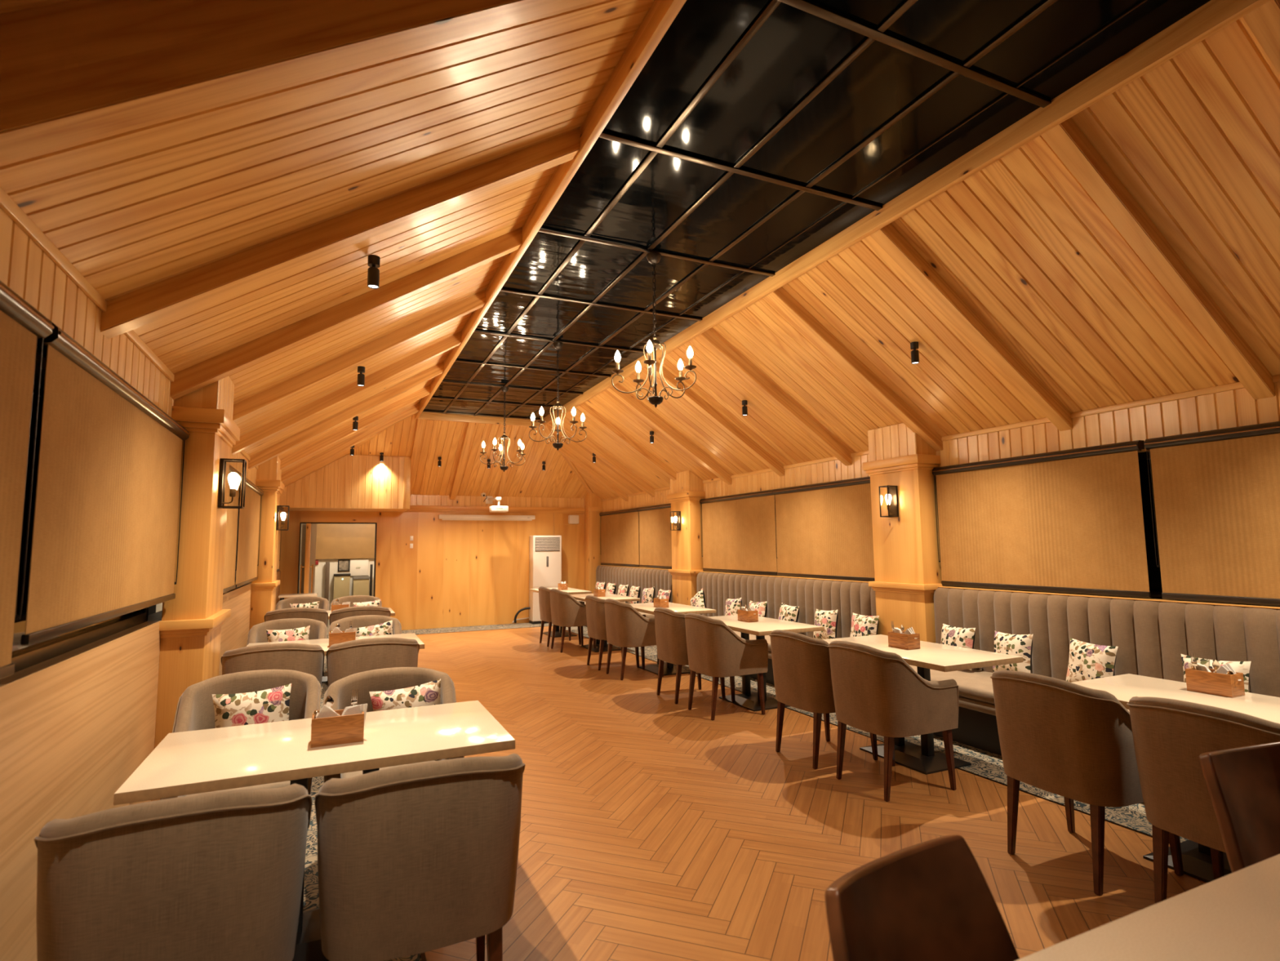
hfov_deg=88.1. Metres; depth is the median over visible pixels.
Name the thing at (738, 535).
roller blind
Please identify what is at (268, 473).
pillar
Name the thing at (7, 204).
trim
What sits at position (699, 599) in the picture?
cushion
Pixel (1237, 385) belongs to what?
trim
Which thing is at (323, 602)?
tub chair
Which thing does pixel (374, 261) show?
spotlight
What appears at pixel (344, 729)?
caddy
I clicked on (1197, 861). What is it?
dining table
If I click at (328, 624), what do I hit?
floor slab
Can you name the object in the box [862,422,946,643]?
pillar
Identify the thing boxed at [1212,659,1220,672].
spoon
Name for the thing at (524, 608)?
hose
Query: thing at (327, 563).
post
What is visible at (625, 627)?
tub chair
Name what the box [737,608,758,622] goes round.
caddy
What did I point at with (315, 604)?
cushion
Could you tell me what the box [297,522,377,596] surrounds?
door
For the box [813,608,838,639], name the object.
cushion
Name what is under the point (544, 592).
tub chair
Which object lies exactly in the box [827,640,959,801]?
tub chair
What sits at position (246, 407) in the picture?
ceiling beam
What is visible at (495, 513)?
trim
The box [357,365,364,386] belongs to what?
spotlight
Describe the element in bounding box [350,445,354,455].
spotlight
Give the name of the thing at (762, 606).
cushion
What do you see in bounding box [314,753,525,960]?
tub chair
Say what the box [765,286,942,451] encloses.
ceiling beam
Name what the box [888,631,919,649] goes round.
caddy
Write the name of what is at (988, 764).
floor
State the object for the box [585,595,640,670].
tub chair
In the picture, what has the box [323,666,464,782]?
tub chair
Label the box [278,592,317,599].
dining table
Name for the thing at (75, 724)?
wall
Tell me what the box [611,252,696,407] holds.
chandelier
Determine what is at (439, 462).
spotlight
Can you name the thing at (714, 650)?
tub chair
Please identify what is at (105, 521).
roller blind
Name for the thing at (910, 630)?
napkin
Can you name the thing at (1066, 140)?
ceiling beam
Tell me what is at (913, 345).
spotlight
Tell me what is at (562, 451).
ceiling beam
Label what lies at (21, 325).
roller blind
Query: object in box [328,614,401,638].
tub chair
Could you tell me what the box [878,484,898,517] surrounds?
wall lantern
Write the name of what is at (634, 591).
cushion
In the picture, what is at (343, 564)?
print
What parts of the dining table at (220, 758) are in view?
plate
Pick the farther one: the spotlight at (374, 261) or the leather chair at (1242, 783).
the spotlight at (374, 261)
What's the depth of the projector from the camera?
12.21 m
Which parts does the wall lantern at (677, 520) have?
plate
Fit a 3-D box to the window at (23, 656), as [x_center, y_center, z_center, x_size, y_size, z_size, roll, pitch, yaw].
[-0.987,-0.106,-0.035,0.050,0.973,7.940,2,-6,-25]
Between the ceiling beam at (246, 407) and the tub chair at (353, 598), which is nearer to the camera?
the ceiling beam at (246, 407)
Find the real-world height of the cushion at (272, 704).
0.350 m
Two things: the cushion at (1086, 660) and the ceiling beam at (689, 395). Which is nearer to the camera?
the cushion at (1086, 660)
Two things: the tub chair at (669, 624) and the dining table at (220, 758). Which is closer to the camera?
the dining table at (220, 758)
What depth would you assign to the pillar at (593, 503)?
13.54 m
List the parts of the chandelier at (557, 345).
bulb, bulb, arm, arm, stem, crown, chain, lamp shade, arm, arm, bulb, bulb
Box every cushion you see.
[212,683,291,728]
[266,625,310,642]
[289,600,319,608]
[352,599,381,606]
[355,619,392,636]
[368,678,440,711]
[595,581,605,589]
[605,582,616,594]
[617,584,628,602]
[628,585,640,603]
[641,586,654,603]
[657,588,671,602]
[690,587,706,614]
[724,597,742,615]
[748,600,767,617]
[777,602,799,622]
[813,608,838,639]
[849,613,879,636]
[941,623,975,670]
[992,631,1033,673]
[1066,637,1118,682]
[1181,653,1250,692]
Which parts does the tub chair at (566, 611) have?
leg, leg, leg, leg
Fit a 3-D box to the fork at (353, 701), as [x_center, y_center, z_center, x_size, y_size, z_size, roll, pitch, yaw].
[-1.153,0.928,2.663,0.013,0.172,0.030,-5,-7,36]
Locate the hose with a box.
[514,606,529,622]
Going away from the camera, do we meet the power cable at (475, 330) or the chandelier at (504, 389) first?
the power cable at (475, 330)
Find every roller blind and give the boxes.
[0,280,53,679]
[20,320,190,644]
[222,464,242,592]
[235,477,263,587]
[276,504,284,571]
[311,523,375,559]
[599,507,639,567]
[637,502,671,568]
[699,488,777,575]
[773,475,875,581]
[932,440,1151,598]
[1144,421,1279,605]
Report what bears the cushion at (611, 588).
on the banquette at (643, 577)
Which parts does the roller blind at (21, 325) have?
chain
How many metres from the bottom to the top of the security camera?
0.202 m
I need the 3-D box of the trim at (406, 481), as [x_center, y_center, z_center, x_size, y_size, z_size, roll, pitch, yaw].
[-4.362,0.028,11.194,0.904,0.898,0.016,2,-6,-25]
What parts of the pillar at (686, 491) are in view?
moulding, moulding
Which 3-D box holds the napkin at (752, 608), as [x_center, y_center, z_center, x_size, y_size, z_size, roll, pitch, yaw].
[1.087,1.275,6.446,0.035,0.106,0.106,3,-7,-33]
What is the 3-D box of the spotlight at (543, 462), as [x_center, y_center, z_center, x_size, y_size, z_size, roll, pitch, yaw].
[-1.798,-0.270,12.373,0.060,0.163,0.059,2,-6,-25]
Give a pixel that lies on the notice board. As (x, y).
(357, 566)
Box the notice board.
[350,559,368,575]
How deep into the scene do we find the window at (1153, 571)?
4.55 m
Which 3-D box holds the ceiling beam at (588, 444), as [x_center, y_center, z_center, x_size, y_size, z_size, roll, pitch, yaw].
[-0.604,-0.408,11.146,1.840,1.337,0.100,2,-6,-25]
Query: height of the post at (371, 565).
1.140 m
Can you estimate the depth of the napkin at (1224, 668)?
3.21 m
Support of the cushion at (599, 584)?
on the banquette at (643, 577)
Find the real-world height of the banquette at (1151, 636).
1.105 m
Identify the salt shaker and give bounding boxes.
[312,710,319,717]
[1226,671,1233,674]
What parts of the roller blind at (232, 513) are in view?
chain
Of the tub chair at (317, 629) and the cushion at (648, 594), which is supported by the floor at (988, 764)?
the tub chair at (317, 629)
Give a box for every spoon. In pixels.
[324,694,333,707]
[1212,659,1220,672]
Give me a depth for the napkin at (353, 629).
5.16 m
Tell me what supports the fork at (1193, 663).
in the caddy at (1198, 681)
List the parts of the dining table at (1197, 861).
plate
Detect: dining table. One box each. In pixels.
[113,700,515,960]
[246,632,424,655]
[278,592,317,599]
[321,607,395,682]
[529,586,591,637]
[570,592,639,652]
[629,601,715,675]
[707,614,824,711]
[822,634,1022,774]
[1015,853,1279,960]
[1071,673,1279,882]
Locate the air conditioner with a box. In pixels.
[528,535,561,623]
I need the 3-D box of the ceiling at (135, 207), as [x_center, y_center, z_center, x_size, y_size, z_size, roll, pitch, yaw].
[-1.863,-1.181,4.450,1.948,1.418,16.580,2,-6,-25]
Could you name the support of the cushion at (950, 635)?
on the banquette at (1151, 636)
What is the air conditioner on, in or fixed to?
on the floor at (988, 764)
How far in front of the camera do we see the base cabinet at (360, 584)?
14.62 m
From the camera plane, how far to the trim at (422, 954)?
4.11 m
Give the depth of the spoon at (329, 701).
2.63 m
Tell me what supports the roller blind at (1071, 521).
attached to the window at (1153, 571)
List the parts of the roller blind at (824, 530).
chain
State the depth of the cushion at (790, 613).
7.41 m
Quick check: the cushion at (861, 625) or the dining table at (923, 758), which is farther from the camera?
the cushion at (861, 625)
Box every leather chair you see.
[824,834,1019,960]
[1198,741,1279,872]
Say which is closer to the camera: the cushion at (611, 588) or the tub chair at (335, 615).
the tub chair at (335, 615)
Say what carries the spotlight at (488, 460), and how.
attached to the ceiling at (1194, 140)
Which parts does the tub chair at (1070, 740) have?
leg, leg, leg, leg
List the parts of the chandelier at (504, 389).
arm, arm, arm, stem, crown, lamp shade, chain, arm, arm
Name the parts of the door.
handle, pane, handle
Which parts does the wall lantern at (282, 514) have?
plate, bulb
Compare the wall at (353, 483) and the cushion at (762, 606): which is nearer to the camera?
the cushion at (762, 606)
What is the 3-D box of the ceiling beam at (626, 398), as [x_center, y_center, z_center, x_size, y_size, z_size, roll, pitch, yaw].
[0.414,-0.635,8.941,1.840,1.337,0.100,2,-6,-25]
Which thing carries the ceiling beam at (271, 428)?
attached to the ceiling at (135, 207)
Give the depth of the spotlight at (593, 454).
11.37 m
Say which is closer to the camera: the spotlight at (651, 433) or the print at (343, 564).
the spotlight at (651, 433)
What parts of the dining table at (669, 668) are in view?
plate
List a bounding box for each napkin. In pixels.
[310,704,340,725]
[331,626,342,633]
[341,703,367,726]
[344,627,357,639]
[747,605,755,613]
[892,626,902,633]
[903,626,917,638]
[1187,662,1210,671]
[1213,662,1240,680]
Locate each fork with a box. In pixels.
[351,688,358,705]
[1190,653,1197,670]
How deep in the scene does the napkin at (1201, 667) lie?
3.29 m
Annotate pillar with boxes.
[151,376,239,800]
[249,456,284,629]
[584,492,602,594]
[666,470,705,605]
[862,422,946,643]
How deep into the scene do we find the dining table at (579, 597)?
9.57 m
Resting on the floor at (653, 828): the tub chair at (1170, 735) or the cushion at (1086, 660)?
the tub chair at (1170, 735)
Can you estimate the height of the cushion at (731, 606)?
0.365 m
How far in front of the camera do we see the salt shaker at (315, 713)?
2.58 m
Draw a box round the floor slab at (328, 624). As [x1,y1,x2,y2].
[326,618,329,634]
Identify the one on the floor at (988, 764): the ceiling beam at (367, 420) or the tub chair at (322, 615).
the tub chair at (322, 615)
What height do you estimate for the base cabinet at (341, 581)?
0.940 m
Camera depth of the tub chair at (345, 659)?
4.51 m
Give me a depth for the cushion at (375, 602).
8.59 m
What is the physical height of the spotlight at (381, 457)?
0.163 m
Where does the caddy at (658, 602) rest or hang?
on the dining table at (669, 668)
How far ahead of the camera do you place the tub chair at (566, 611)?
9.43 m
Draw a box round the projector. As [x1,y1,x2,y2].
[488,497,508,512]
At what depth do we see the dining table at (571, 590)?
11.10 m
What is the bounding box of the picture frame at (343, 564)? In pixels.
[337,559,350,571]
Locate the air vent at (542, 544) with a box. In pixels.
[535,537,559,551]
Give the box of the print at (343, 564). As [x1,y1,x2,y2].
[338,560,348,569]
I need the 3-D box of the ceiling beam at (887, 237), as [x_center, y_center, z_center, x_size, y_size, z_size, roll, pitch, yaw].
[2.380,-1.073,4.683,1.840,1.337,0.100,2,-6,-25]
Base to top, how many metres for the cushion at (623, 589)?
0.346 m
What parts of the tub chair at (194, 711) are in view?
seat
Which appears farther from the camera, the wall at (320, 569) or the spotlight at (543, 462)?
the wall at (320, 569)
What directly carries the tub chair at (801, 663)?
on the floor at (653, 828)
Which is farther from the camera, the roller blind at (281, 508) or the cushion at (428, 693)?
the roller blind at (281, 508)
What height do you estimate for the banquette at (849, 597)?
1.105 m
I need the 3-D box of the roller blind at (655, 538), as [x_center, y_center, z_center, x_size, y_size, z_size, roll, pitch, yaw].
[0.327,0.940,11.120,0.083,1.062,1.596,2,-6,-25]
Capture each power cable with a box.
[442,379,502,386]
[475,329,554,342]
[540,226,650,253]
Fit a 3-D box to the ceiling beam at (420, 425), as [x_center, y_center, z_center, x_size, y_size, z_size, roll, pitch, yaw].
[-3.899,-0.389,11.418,0.100,1.241,2.150,2,-6,-25]
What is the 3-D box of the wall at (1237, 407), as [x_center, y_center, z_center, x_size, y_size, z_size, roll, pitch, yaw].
[2.648,0.853,6.334,0.140,2.475,16.600,2,-6,-25]
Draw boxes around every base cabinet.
[333,573,351,599]
[352,576,369,595]
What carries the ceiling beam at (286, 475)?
attached to the ceiling at (135, 207)
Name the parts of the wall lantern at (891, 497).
bulb, plate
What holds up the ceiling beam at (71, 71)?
attached to the ceiling at (135, 207)
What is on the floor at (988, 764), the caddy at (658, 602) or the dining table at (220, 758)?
the dining table at (220, 758)
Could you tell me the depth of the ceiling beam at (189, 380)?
3.95 m
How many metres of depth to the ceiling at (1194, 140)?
4.35 m
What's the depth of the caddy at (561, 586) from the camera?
11.34 m
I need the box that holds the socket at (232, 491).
[229,488,235,497]
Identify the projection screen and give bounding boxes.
[438,514,535,520]
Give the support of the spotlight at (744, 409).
attached to the ceiling at (1194, 140)
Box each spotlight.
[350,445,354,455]
[352,416,358,430]
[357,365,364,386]
[367,254,380,288]
[379,452,383,461]
[437,457,441,466]
[487,458,490,468]
[542,461,545,470]
[592,453,595,462]
[649,431,653,443]
[742,400,747,415]
[910,341,919,364]
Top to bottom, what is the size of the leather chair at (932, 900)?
0.860 m
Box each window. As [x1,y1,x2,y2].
[11,364,148,672]
[234,489,239,584]
[959,451,1267,605]
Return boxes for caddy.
[311,709,364,747]
[328,631,355,647]
[331,604,349,611]
[558,582,567,590]
[593,588,605,596]
[653,597,668,607]
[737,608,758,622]
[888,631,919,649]
[1185,667,1244,697]
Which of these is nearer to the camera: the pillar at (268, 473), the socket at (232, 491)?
the socket at (232, 491)
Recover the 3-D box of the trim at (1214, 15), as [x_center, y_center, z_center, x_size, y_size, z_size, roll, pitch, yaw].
[0.390,-1.790,4.383,2.070,0.355,14.465,2,-6,-25]
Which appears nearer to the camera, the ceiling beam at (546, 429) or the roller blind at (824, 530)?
the roller blind at (824, 530)
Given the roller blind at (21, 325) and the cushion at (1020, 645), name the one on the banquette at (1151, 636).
the cushion at (1020, 645)
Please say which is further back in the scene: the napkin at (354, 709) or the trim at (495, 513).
the trim at (495, 513)
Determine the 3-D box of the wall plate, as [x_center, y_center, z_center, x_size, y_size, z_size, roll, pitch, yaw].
[-2.958,0.360,12.971,0.140,0.190,0.014,2,-6,-25]
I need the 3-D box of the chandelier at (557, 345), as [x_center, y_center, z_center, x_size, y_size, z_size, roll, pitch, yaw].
[-0.854,-0.866,6.880,0.603,1.131,0.580,0,-6,-7]
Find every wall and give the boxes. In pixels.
[0,207,283,960]
[147,523,306,615]
[279,454,409,511]
[279,494,584,630]
[314,558,374,610]
[602,381,1279,606]
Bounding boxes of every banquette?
[576,564,672,626]
[697,571,876,684]
[909,586,1279,755]
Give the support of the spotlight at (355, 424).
attached to the ceiling at (135, 207)
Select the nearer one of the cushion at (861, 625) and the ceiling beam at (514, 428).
the cushion at (861, 625)
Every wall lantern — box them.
[217,457,246,508]
[275,505,289,530]
[670,511,680,530]
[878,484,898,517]
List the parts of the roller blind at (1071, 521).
chain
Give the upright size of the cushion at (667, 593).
0.333 m
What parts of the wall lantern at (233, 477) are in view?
plate, arm, bulb, pane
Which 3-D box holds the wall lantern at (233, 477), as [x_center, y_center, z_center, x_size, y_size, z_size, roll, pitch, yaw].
[-2.440,0.020,3.960,0.125,0.290,0.110,2,-6,-25]
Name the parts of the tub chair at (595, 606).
leg, leg, leg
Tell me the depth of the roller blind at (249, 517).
6.55 m
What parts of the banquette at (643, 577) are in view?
seat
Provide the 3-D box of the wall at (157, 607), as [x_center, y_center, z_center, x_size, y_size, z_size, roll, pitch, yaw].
[-6.051,1.417,13.820,6.100,3.000,4.000,2,-6,-25]
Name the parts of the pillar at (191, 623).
moulding, moulding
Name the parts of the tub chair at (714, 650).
leg, leg, leg, leg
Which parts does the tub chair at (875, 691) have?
leg, leg, leg, leg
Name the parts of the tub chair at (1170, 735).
leg, leg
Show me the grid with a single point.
(873, 33)
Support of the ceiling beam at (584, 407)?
attached to the ceiling at (1194, 140)
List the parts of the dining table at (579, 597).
plate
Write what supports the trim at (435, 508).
attached to the wall at (495, 547)
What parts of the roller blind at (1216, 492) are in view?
chain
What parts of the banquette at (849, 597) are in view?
seat, seat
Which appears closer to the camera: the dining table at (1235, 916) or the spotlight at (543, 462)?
the dining table at (1235, 916)
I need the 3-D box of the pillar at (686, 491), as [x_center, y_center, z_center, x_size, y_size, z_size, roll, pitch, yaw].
[0.728,1.173,10.045,0.331,2.601,0.700,2,-6,-25]
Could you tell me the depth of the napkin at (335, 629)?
5.10 m
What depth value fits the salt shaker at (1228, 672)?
3.16 m
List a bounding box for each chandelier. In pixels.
[480,386,525,471]
[528,342,586,450]
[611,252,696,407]
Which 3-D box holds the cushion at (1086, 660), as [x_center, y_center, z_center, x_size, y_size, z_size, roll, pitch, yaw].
[3.061,1.266,4.491,0.159,0.346,0.350,1,-6,-16]
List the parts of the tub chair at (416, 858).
leg, leg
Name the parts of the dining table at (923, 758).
plate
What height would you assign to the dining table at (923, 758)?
0.750 m
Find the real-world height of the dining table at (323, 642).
0.750 m
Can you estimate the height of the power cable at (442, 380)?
0.033 m
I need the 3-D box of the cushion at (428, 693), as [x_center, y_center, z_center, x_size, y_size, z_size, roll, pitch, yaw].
[-1.141,1.184,3.268,0.373,0.365,0.158,2,-6,-22]
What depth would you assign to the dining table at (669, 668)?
7.82 m
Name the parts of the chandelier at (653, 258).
bulb, arm, bulb, arm, bulb, arm, chain, stem, lamp shade, crown, arm, arm, bulb, bulb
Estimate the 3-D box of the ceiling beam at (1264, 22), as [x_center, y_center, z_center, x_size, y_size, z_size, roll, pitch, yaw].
[3.215,-1.259,2.875,1.840,1.337,0.100,2,-6,-25]
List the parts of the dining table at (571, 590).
plate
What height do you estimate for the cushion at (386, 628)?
0.382 m
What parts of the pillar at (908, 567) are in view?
moulding, moulding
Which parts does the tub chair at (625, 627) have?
leg, leg, leg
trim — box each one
[0,186,257,469]
[354,454,410,508]
[404,505,584,513]
[414,0,1271,426]
[416,512,584,626]
[420,625,1152,960]
[601,374,1279,501]
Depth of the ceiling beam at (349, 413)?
7.21 m
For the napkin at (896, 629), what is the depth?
4.79 m
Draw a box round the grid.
[422,0,1147,419]
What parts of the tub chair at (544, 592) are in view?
leg, leg, leg, leg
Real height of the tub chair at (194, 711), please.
0.884 m
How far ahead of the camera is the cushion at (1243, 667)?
3.80 m
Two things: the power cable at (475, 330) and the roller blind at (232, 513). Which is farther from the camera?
the power cable at (475, 330)
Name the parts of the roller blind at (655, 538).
chain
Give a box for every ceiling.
[0,0,654,486]
[347,17,1279,499]
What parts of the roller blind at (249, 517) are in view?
chain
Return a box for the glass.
[422,0,1210,420]
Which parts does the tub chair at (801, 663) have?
leg, leg, leg, leg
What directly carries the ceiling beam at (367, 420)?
attached to the ceiling at (135, 207)
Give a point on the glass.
(794, 49)
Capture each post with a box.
[324,561,329,601]
[368,564,373,595]
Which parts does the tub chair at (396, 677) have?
seat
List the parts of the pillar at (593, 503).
moulding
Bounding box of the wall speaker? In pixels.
[568,515,578,524]
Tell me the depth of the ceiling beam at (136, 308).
2.87 m
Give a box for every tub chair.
[34,782,312,960]
[160,669,320,799]
[220,643,324,688]
[246,617,327,645]
[263,607,328,626]
[275,595,329,610]
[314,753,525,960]
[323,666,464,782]
[326,637,419,687]
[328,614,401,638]
[329,605,390,625]
[330,595,382,610]
[537,586,582,646]
[549,588,595,652]
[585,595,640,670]
[604,598,663,679]
[653,607,725,703]
[684,613,768,719]
[768,629,878,768]
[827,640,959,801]
[990,670,1183,895]
[1126,696,1279,903]
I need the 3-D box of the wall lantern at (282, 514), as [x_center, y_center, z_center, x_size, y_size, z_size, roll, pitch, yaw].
[-4.226,0.444,7.826,0.125,0.290,0.110,2,-6,-25]
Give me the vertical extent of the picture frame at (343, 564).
0.260 m
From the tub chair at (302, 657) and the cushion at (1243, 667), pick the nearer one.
the cushion at (1243, 667)
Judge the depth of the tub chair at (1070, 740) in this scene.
2.93 m
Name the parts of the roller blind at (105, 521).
chain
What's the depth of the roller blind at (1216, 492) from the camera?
4.07 m
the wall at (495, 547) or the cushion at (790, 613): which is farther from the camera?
the wall at (495, 547)
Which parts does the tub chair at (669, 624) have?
leg, leg, leg, leg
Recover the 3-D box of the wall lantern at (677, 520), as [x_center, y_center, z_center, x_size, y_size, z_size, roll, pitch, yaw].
[0.541,0.614,10.055,0.125,0.290,0.110,2,-6,-25]
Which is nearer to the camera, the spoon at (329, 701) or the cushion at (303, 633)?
the spoon at (329, 701)
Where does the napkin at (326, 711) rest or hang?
in the caddy at (344, 729)
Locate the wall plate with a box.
[485,495,493,503]
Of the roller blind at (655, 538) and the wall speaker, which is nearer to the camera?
the roller blind at (655, 538)
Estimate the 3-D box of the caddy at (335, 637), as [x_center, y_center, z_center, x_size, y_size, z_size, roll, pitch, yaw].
[-2.312,1.228,5.134,0.185,0.105,0.115,2,-6,-25]
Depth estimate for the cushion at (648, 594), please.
10.65 m
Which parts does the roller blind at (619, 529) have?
chain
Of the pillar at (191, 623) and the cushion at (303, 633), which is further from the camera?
the cushion at (303, 633)
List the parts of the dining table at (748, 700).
plate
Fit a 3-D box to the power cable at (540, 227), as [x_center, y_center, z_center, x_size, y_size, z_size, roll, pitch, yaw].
[-0.293,-1.670,4.606,0.912,0.033,0.045,2,-6,-27]
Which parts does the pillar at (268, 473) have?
moulding, moulding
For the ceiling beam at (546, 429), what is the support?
attached to the ceiling at (1194, 140)
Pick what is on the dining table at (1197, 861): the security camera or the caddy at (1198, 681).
the caddy at (1198, 681)
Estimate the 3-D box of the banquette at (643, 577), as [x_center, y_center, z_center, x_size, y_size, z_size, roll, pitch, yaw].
[-0.381,2.100,11.719,0.795,1.105,3.485,2,-6,-25]
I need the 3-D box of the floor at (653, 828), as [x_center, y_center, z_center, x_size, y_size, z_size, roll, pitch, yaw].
[0.103,1.957,4.614,3.450,0.001,15.820,2,-6,-25]
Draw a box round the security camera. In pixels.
[480,492,487,502]
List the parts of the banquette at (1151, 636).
seat, seat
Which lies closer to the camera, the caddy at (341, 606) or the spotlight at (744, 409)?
the spotlight at (744, 409)
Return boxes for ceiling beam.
[0,0,596,161]
[100,128,580,339]
[169,226,522,399]
[231,331,461,454]
[232,289,485,422]
[248,361,444,469]
[280,384,430,470]
[280,403,419,482]
[409,418,424,497]
[449,422,475,499]
[497,425,517,497]
[542,424,593,493]
[551,418,654,497]
[556,446,627,501]
[577,402,676,480]
[607,384,731,484]
[645,360,784,476]
[696,329,852,466]
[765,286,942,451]
[870,222,1072,431]
[1040,117,1275,399]
[1242,0,1279,75]
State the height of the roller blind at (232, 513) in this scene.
1.006 m
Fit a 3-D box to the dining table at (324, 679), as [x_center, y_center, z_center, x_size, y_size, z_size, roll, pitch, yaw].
[-3.567,1.924,7.713,1.265,0.750,0.745,2,-6,-25]
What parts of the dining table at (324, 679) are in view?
plate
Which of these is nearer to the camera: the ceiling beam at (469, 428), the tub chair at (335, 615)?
the tub chair at (335, 615)
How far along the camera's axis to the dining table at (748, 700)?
6.17 m
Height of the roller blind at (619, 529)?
1.062 m
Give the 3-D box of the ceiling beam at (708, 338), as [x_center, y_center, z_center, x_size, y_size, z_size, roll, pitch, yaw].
[1.403,-0.856,6.798,1.840,1.337,0.100,2,-6,-25]
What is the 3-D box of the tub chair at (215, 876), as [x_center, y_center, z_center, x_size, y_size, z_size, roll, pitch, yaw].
[-1.271,1.258,1.852,0.613,0.884,0.600,2,-6,-26]
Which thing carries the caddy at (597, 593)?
on the dining table at (579, 597)
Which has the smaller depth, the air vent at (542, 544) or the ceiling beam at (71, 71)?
the ceiling beam at (71, 71)
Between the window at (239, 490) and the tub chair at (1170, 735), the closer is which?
the tub chair at (1170, 735)
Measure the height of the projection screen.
0.105 m
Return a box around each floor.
[302,622,1188,960]
[415,626,1207,960]

